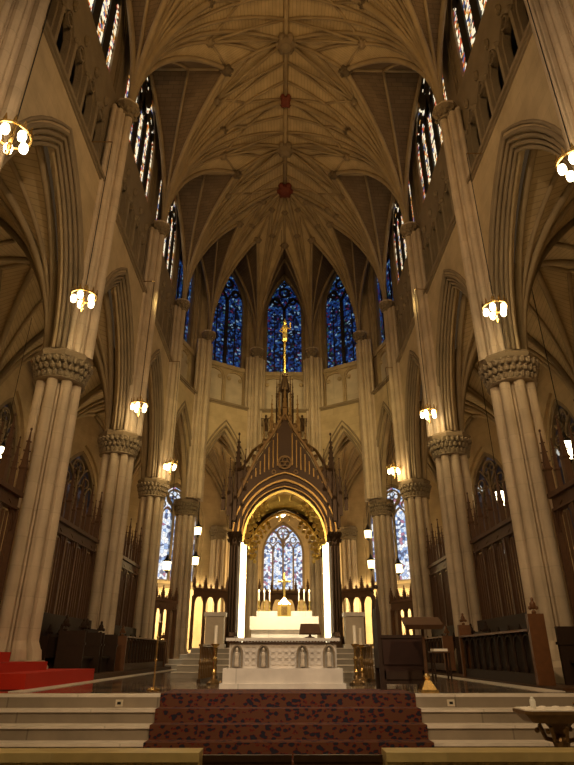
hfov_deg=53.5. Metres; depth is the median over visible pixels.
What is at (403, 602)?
screen
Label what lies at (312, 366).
trim
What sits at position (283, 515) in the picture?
lantern
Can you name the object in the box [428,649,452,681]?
stool
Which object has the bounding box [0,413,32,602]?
screen
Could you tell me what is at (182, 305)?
column
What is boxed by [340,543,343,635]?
wall
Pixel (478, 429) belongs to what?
wall
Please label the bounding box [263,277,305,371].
window
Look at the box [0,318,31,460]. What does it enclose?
lantern
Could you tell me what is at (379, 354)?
wall
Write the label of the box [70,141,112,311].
lantern
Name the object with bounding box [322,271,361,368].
window
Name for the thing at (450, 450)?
pier
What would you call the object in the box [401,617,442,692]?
lectern
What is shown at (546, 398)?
wall
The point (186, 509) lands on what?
pier
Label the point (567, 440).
lantern
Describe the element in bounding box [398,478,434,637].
pier
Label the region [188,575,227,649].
screen
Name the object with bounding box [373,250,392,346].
window
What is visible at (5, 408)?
window
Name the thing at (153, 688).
pole
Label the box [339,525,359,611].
pier
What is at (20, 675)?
steps
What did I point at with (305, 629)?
book stand
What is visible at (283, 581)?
crucifix
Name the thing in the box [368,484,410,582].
window
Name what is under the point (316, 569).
pier
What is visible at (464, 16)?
window
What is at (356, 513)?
wall
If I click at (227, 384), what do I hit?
wall
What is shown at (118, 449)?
pier
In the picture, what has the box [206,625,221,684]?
candlestick
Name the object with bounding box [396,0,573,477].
wall
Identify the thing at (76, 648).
stall
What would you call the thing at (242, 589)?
strip light
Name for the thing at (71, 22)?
wall
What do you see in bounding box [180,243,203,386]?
wall
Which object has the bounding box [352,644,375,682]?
balustrade
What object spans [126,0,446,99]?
ceiling
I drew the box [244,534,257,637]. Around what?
pier
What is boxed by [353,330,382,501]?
trim
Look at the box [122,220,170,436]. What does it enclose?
column
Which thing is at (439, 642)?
desk
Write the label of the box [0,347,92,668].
pier
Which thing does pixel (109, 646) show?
stall
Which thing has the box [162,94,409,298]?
ceiling
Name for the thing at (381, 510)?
pier
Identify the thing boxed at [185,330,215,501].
column
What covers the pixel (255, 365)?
column
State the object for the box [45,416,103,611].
wall
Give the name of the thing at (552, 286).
ceiling
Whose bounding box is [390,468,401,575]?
lantern
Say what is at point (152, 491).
pier
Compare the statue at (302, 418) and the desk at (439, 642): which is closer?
the desk at (439, 642)
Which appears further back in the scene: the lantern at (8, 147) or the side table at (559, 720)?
the lantern at (8, 147)
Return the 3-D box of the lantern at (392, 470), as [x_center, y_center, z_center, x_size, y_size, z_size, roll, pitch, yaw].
[6.184,2.182,32.701,1.340,6.837,0.780,0,-26,0]
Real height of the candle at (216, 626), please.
0.410 m
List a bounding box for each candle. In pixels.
[214,625,217,643]
[257,590,260,610]
[262,590,265,610]
[297,590,300,610]
[302,590,305,610]
[352,625,356,643]
[358,628,361,644]
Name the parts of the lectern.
post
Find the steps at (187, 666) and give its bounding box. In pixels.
[165,648,374,677]
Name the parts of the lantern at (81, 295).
lamp globe, lamp globe, stem, lamp globe, lamp globe, chain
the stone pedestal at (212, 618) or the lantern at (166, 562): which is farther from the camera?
the lantern at (166, 562)
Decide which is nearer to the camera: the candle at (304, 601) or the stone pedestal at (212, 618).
the stone pedestal at (212, 618)
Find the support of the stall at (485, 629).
on the platform at (559, 686)
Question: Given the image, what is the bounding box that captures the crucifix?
[278,573,290,597]
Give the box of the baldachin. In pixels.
[221,319,347,647]
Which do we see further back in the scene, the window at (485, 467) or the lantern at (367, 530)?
the lantern at (367, 530)
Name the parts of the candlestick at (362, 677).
stem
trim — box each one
[0,0,49,170]
[0,669,573,694]
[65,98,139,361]
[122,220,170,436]
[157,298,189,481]
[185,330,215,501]
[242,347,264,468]
[303,347,325,469]
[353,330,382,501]
[379,299,410,482]
[400,221,446,437]
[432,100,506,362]
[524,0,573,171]
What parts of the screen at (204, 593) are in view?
post, post, post, post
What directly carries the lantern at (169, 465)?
hanging from the wall at (50, 106)
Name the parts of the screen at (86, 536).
post, post, post, post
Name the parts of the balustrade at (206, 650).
foot rail, handrail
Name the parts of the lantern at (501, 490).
chain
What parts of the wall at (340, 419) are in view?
arch moulding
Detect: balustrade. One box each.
[197,644,218,682]
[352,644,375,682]
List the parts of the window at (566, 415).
glass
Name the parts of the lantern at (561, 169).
lamp globe, lamp globe, lamp globe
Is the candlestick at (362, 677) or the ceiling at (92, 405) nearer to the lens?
the candlestick at (362, 677)
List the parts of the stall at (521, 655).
rail, panel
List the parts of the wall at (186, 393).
arch moulding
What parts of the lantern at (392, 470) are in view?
chain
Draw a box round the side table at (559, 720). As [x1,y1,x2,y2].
[512,706,573,746]
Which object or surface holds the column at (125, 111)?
attached to the wall at (50, 106)
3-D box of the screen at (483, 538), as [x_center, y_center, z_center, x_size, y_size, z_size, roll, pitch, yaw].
[7.296,6.206,19.131,0.320,6.550,5.712,0,-26,0]
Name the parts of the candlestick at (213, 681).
stem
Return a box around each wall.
[0,0,172,476]
[0,361,34,544]
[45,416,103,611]
[46,0,180,347]
[121,453,226,652]
[176,374,196,497]
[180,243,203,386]
[199,280,254,405]
[206,398,248,463]
[220,499,346,531]
[223,532,229,611]
[255,318,313,408]
[257,515,309,610]
[260,409,308,452]
[313,281,368,405]
[317,398,361,465]
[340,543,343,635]
[341,453,446,647]
[365,250,388,387]
[371,375,392,497]
[388,0,528,351]
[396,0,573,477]
[465,417,524,614]
[536,364,573,566]
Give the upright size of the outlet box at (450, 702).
0.100 m
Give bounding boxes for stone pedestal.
[204,612,226,647]
[342,612,364,647]
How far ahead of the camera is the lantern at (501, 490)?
24.70 m
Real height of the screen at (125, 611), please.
6.550 m
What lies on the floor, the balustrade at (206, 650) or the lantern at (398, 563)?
the balustrade at (206, 650)
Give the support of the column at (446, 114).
attached to the wall at (524, 117)
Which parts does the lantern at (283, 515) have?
chain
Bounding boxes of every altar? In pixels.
[219,638,346,688]
[250,611,318,637]
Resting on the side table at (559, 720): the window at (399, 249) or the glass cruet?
the glass cruet
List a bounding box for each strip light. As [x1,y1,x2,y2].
[238,542,246,637]
[322,542,330,637]
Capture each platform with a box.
[93,666,170,679]
[428,670,573,690]
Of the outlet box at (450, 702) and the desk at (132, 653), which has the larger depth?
the desk at (132, 653)
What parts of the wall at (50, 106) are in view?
arch moulding, arch moulding, arch moulding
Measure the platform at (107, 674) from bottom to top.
0.128 m
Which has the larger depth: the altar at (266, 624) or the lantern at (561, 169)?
the altar at (266, 624)
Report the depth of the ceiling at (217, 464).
43.27 m
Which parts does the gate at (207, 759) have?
panel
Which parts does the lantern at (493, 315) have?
chain, lamp globe, lamp globe, lamp globe, stem, lamp globe, lamp globe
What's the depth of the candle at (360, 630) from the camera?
15.16 m
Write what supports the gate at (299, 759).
attached to the altar rail at (515, 755)
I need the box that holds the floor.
[0,670,573,692]
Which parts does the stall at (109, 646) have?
panel, panel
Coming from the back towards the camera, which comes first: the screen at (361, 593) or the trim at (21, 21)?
the screen at (361, 593)
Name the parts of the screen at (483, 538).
post, post, post, post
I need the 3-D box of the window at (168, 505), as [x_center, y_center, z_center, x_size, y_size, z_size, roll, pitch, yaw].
[-8.246,10.697,40.926,4.256,7.048,0.330,18,-31,-32]
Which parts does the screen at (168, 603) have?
post, post, post, post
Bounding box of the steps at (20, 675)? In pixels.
[0,652,94,689]
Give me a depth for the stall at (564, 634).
12.42 m
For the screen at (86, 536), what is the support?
on the floor
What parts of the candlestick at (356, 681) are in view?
stem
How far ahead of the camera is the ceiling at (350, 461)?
43.36 m
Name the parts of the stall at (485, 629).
panel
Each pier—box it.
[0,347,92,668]
[87,430,141,634]
[133,477,169,638]
[166,498,199,663]
[207,525,227,611]
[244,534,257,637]
[309,534,323,637]
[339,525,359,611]
[368,498,398,634]
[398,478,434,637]
[427,431,481,672]
[478,349,573,683]
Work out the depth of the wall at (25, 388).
30.11 m
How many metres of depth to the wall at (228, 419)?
38.42 m
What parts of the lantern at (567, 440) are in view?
chain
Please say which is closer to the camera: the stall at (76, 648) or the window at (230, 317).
the stall at (76, 648)
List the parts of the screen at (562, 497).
post, post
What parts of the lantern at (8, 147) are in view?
lamp globe, lamp globe, stem, lamp globe, lamp globe, chain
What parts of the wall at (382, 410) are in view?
arch moulding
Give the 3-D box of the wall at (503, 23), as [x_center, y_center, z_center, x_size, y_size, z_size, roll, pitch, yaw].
[7.332,-11.665,27.656,1.229,13.850,21.450,0,-26,0]
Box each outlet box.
[115,700,122,706]
[447,699,454,705]
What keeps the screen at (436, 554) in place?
on the floor
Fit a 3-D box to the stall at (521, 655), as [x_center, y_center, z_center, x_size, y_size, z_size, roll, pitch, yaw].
[5.428,6.740,14.787,0.360,1.746,5.530,0,-26,0]
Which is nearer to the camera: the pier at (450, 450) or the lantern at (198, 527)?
the pier at (450, 450)
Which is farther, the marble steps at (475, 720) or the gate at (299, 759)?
the marble steps at (475, 720)
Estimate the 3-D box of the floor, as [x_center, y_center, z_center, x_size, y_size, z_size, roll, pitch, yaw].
[-0.192,16.127,31.860,30.000,0.400,48.600,0,-26,0]
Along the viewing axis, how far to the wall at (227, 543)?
46.18 m
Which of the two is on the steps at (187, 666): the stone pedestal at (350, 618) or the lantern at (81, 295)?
the stone pedestal at (350, 618)
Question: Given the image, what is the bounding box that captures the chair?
[370,585,424,689]
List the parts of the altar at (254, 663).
niche frame, carved panel, niche frame, carved panel, niche frame, carved panel, niche frame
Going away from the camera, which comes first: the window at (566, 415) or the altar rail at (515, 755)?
the altar rail at (515, 755)
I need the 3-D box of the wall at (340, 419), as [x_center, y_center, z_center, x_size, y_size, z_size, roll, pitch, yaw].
[3.871,4.680,37.821,4.593,7.003,0.860,-15,-29,29]
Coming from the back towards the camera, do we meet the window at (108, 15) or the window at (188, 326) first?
the window at (188, 326)
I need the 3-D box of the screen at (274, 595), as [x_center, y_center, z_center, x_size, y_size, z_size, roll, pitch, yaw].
[-0.207,14.105,34.764,3.212,4.050,0.320,0,-26,0]
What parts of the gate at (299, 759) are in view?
panel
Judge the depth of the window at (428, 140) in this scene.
29.03 m
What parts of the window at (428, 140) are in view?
glass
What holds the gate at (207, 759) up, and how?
attached to the altar rail at (8, 756)
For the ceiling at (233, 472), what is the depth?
43.52 m
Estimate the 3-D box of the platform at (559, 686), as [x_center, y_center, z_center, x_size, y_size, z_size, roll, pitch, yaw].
[5.685,9.703,18.916,0.900,0.048,17.600,0,-26,0]
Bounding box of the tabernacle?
[278,598,290,615]
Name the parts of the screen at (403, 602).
post, post, post, post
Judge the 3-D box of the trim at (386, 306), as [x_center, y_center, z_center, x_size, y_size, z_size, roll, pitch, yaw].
[6.373,0.196,33.872,1.040,11.690,1.451,0,-26,0]
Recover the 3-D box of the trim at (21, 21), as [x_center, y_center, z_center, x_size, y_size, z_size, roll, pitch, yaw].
[-6.480,-9.087,14.409,1.040,11.690,1.451,0,-26,0]
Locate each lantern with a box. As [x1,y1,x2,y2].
[0,0,51,154]
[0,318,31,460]
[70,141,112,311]
[130,281,154,416]
[163,361,179,474]
[163,469,175,572]
[192,508,198,567]
[195,504,201,537]
[280,230,284,520]
[364,506,371,540]
[367,502,374,570]
[385,367,400,478]
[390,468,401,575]
[414,289,437,423]
[466,153,508,322]
[478,362,504,506]
[527,0,573,181]
[532,291,573,463]
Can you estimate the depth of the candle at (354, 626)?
13.89 m
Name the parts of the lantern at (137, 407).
stem, chain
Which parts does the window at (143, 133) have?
glass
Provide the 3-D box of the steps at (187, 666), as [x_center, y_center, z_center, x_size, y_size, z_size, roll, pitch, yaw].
[-0.123,12.242,25.055,11.960,0.954,17.830,0,-26,0]
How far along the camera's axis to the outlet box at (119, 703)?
9.59 m
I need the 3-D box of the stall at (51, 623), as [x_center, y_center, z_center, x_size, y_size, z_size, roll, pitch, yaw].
[-6.873,8.330,18.009,0.580,1.750,5.512,0,-26,0]
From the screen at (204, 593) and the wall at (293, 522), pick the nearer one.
the screen at (204, 593)
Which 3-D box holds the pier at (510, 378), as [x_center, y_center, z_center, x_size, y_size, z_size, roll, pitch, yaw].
[7.128,3.912,16.263,1.885,10.220,1.885,0,-26,0]
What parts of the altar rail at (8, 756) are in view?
balustrade, post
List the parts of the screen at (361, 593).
post, post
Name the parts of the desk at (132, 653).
panel, rail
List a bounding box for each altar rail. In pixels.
[0,748,202,764]
[381,747,573,764]
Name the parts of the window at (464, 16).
glass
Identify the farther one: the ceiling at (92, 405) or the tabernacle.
the ceiling at (92, 405)
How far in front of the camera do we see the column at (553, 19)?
13.69 m
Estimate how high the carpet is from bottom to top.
1.023 m
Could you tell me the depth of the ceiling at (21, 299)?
23.50 m
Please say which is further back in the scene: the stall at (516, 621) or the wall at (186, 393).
the wall at (186, 393)
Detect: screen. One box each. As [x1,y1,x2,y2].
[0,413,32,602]
[44,467,102,618]
[115,518,141,627]
[152,584,178,663]
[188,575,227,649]
[258,579,308,610]
[341,575,375,643]
[389,584,414,634]
[426,519,453,626]
[466,468,526,619]
[538,399,573,619]
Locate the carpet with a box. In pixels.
[143,689,433,764]
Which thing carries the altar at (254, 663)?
on the floor
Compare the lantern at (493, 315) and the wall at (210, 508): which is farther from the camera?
the wall at (210, 508)
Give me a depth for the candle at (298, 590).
27.02 m
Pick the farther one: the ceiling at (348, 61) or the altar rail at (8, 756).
the ceiling at (348, 61)
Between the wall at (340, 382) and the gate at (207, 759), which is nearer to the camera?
the gate at (207, 759)
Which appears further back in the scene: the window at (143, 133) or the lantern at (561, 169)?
the window at (143, 133)
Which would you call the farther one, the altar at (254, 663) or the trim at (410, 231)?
the trim at (410, 231)
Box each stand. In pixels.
[299,624,320,637]
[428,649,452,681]
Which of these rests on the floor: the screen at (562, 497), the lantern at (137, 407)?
the screen at (562, 497)
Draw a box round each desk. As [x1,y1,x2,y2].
[114,625,166,670]
[404,626,455,670]
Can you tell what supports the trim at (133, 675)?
on the floor
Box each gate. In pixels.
[202,754,291,764]
[294,754,382,764]
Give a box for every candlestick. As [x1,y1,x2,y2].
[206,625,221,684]
[349,625,364,684]
[358,628,367,681]
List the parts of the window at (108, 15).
glass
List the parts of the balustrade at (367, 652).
foot rail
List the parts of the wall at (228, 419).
arch moulding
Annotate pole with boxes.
[146,614,160,690]
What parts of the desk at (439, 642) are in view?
rail, panel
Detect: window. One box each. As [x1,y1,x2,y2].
[0,398,17,531]
[54,451,94,560]
[88,0,124,83]
[123,59,156,208]
[155,173,177,285]
[157,483,198,582]
[176,248,195,346]
[207,271,246,368]
[261,522,304,590]
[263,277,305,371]
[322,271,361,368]
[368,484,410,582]
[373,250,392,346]
[391,179,414,287]
[414,63,448,208]
[448,0,486,87]
[472,452,515,561]
[549,399,573,547]
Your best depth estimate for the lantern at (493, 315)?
16.93 m
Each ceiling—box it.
[0,146,147,478]
[76,387,180,478]
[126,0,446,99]
[130,0,442,219]
[131,434,235,528]
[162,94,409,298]
[185,183,383,346]
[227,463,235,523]
[333,434,438,522]
[387,389,495,478]
[420,149,573,478]
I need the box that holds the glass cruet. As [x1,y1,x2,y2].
[529,696,535,707]
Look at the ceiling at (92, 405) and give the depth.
35.03 m
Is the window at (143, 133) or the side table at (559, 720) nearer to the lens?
the side table at (559, 720)
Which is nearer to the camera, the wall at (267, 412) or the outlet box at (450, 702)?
the outlet box at (450, 702)
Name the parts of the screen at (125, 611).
post, post, post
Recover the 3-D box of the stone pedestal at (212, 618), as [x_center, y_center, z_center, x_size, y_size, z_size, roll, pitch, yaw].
[-2.845,9.804,22.552,0.840,1.300,0.800,0,-26,0]
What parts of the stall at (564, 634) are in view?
armrest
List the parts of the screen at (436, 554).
post, post, post, post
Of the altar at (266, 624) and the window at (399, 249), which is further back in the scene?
the window at (399, 249)
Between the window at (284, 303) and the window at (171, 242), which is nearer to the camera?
the window at (171, 242)
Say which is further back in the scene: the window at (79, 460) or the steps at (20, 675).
the window at (79, 460)
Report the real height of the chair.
1.945 m
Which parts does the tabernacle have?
door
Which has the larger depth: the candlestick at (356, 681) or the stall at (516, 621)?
the stall at (516, 621)
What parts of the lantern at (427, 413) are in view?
chain, stem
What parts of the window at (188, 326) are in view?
glass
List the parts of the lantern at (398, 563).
chain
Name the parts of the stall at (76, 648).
panel, armrest, panel, armrest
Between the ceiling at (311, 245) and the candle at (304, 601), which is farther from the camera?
the ceiling at (311, 245)
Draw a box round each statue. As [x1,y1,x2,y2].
[261,415,270,436]
[300,415,306,436]
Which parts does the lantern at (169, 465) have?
chain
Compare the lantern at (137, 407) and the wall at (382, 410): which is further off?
the wall at (382, 410)
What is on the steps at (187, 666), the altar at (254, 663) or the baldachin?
the baldachin
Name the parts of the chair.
backrest, armrest, panel, seat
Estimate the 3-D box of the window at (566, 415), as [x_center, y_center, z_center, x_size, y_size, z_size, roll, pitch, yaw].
[14.085,4.229,28.062,0.330,7.448,3.656,0,-26,0]
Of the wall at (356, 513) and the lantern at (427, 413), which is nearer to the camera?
the lantern at (427, 413)
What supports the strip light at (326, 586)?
attached to the baldachin
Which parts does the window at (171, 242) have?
glass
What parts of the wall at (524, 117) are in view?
arch moulding, arch moulding, arch moulding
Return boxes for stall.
[53,615,101,672]
[84,618,117,672]
[455,621,490,673]
[457,597,555,685]
[554,626,573,684]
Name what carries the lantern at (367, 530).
hanging from the ceiling at (350, 461)
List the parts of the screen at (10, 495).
post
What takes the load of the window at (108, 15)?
in the wall at (71, 22)
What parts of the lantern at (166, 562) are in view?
chain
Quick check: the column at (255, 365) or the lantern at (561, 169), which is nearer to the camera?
the lantern at (561, 169)
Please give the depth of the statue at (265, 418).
39.21 m
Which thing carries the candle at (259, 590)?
on the altar at (266, 624)
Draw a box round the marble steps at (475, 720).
[0,694,573,747]
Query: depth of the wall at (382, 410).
35.67 m
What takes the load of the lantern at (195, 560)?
hanging from the ceiling at (217, 464)
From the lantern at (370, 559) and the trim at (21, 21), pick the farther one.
the lantern at (370, 559)
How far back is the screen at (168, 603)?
30.72 m
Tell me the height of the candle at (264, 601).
0.970 m
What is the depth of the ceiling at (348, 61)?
30.21 m
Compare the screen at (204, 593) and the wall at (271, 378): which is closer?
the screen at (204, 593)
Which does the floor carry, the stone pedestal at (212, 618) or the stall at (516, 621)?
the stall at (516, 621)
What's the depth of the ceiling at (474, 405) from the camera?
35.30 m
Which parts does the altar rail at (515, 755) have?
post, balustrade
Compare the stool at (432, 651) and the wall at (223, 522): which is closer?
the stool at (432, 651)
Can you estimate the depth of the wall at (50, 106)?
18.56 m
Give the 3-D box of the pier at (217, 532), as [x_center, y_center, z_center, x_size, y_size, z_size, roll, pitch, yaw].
[-5.102,15.369,40.282,1.380,10.220,1.387,8,-27,-17]

